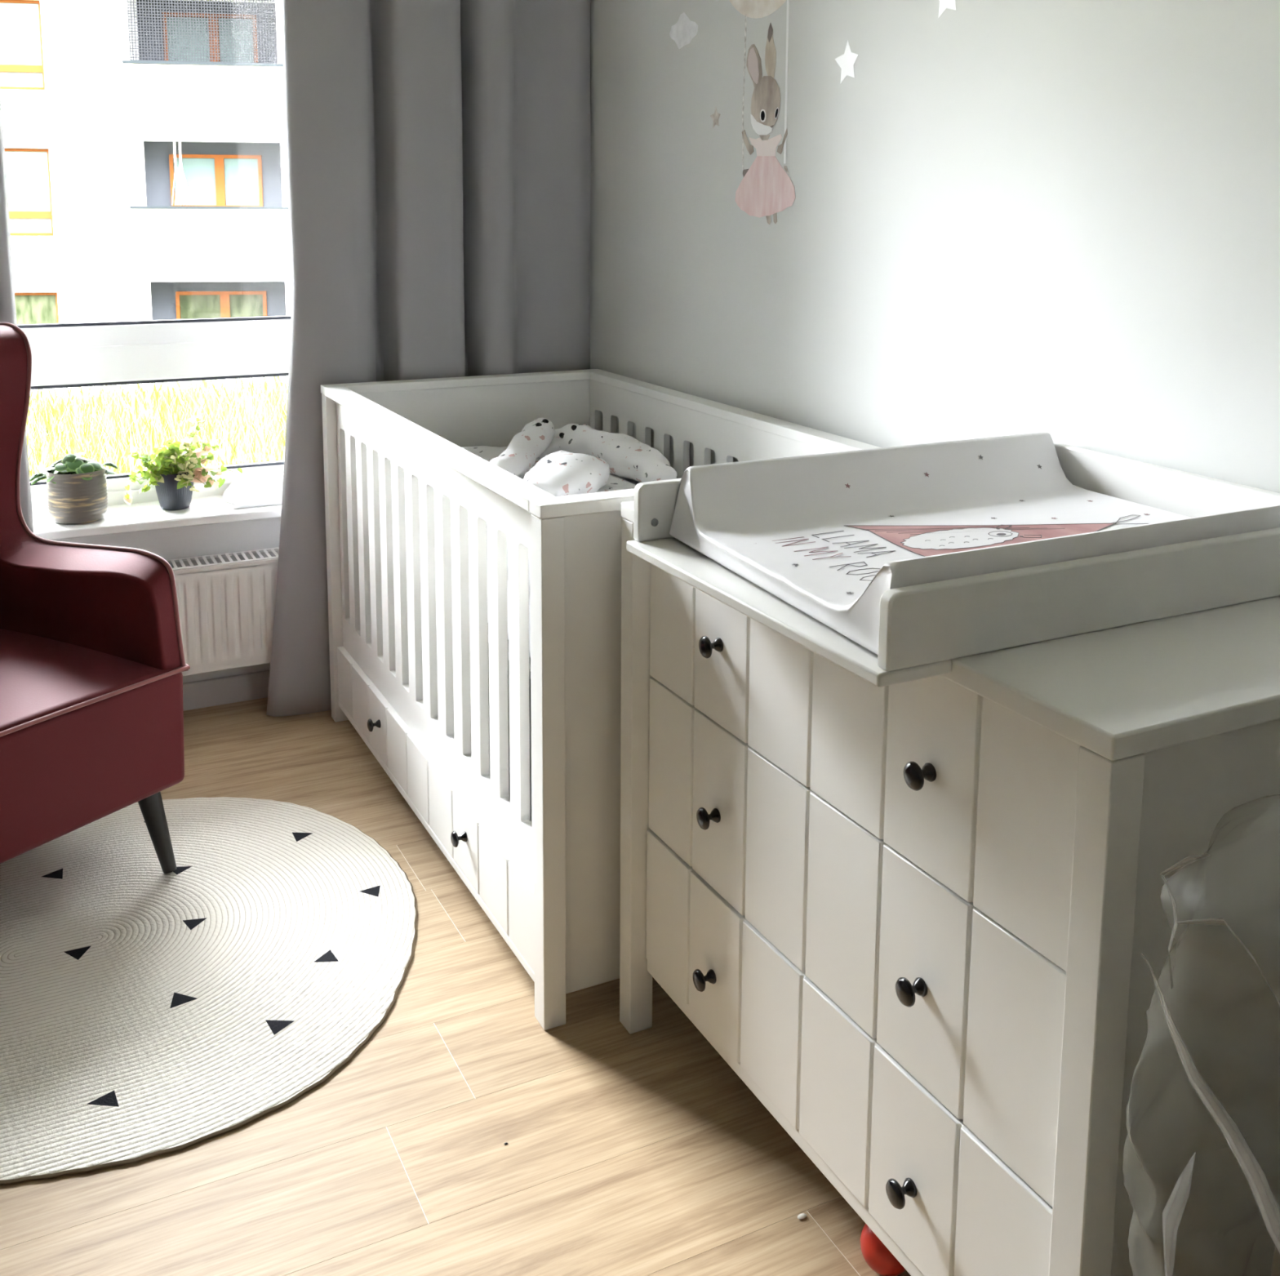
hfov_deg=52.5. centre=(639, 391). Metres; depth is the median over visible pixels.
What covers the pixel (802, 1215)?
crumb
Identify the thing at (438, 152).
curtain
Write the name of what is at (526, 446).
bolster pillow
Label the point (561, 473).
pillow
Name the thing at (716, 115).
sticker
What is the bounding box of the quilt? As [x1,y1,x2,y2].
[462,445,635,530]
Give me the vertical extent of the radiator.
0.283 m
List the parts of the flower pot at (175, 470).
pot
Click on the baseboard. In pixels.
(255, 685)
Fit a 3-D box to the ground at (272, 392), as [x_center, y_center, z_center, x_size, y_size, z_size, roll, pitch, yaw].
[-4.189,0.616,19.697,60.000,1.663,30.000,-4,9,-26]
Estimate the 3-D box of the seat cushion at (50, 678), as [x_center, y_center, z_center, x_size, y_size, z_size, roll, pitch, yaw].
[-1.358,0.563,2.454,0.601,0.034,0.742,6,10,31]
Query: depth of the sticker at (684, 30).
3.14 m
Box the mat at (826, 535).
[669,431,1279,654]
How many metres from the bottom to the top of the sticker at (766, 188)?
0.876 m
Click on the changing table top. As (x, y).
(922, 627)
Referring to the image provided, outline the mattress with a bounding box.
[468,473,641,657]
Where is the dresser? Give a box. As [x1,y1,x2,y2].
[619,501,1279,1275]
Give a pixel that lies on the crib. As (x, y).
(508, 759)
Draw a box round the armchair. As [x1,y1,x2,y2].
[0,322,190,873]
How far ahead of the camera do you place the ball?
1.63 m
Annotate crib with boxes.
[320,368,880,1030]
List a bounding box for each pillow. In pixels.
[488,417,555,478]
[523,449,609,496]
[538,423,677,482]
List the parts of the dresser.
corner post, knob, knob, knob, rail, drawer, drawer, drawer, knob, knob, knob, corner post, panel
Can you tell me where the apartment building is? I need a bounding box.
[0,0,291,398]
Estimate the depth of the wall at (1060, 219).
2.29 m
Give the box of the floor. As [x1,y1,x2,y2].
[0,697,911,1275]
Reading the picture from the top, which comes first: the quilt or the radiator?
the quilt
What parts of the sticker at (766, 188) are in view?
swing seat, arm, arm, swing seat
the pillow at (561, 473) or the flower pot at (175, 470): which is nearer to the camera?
the pillow at (561, 473)
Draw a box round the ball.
[860,1223,906,1275]
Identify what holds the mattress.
on the crib
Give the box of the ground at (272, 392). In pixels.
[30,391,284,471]
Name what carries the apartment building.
on the ground at (272, 392)
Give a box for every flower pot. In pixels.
[30,452,118,524]
[124,415,242,510]
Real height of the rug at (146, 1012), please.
0.008 m
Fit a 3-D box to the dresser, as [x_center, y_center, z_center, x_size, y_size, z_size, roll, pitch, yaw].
[0.487,0.656,1.802,0.664,0.884,1.000,-4,9,-26]
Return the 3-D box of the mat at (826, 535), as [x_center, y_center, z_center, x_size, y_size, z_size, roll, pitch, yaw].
[0.448,0.168,1.709,0.715,0.099,0.532,-4,9,-26]
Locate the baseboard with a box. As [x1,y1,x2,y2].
[182,669,270,711]
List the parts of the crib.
corner post, knob, drawer, drawer rail, rail, knob, rail, panel, corner post, rail, panel, corner post, rail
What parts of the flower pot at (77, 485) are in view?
pot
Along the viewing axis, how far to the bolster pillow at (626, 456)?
3.09 m
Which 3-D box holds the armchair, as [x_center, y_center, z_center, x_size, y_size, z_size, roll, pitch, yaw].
[-1.409,0.441,2.470,0.750,1.076,0.749,6,10,31]
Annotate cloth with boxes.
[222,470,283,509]
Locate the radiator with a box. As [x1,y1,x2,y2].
[166,546,279,675]
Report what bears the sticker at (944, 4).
attached to the wall at (1060, 219)
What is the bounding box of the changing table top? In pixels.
[626,441,1279,687]
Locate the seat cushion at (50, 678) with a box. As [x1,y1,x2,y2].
[0,628,188,731]
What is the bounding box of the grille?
[166,546,279,570]
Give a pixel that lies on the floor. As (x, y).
(643, 1153)
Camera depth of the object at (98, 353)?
3.44 m
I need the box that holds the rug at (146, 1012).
[0,796,417,1184]
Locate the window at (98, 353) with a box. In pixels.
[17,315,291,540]
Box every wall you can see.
[53,516,280,683]
[589,0,1279,493]
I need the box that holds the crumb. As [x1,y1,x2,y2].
[797,1213,806,1219]
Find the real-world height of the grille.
0.002 m
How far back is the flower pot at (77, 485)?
3.24 m
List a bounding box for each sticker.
[669,12,697,48]
[710,107,719,128]
[728,0,795,224]
[835,40,857,84]
[937,0,955,17]

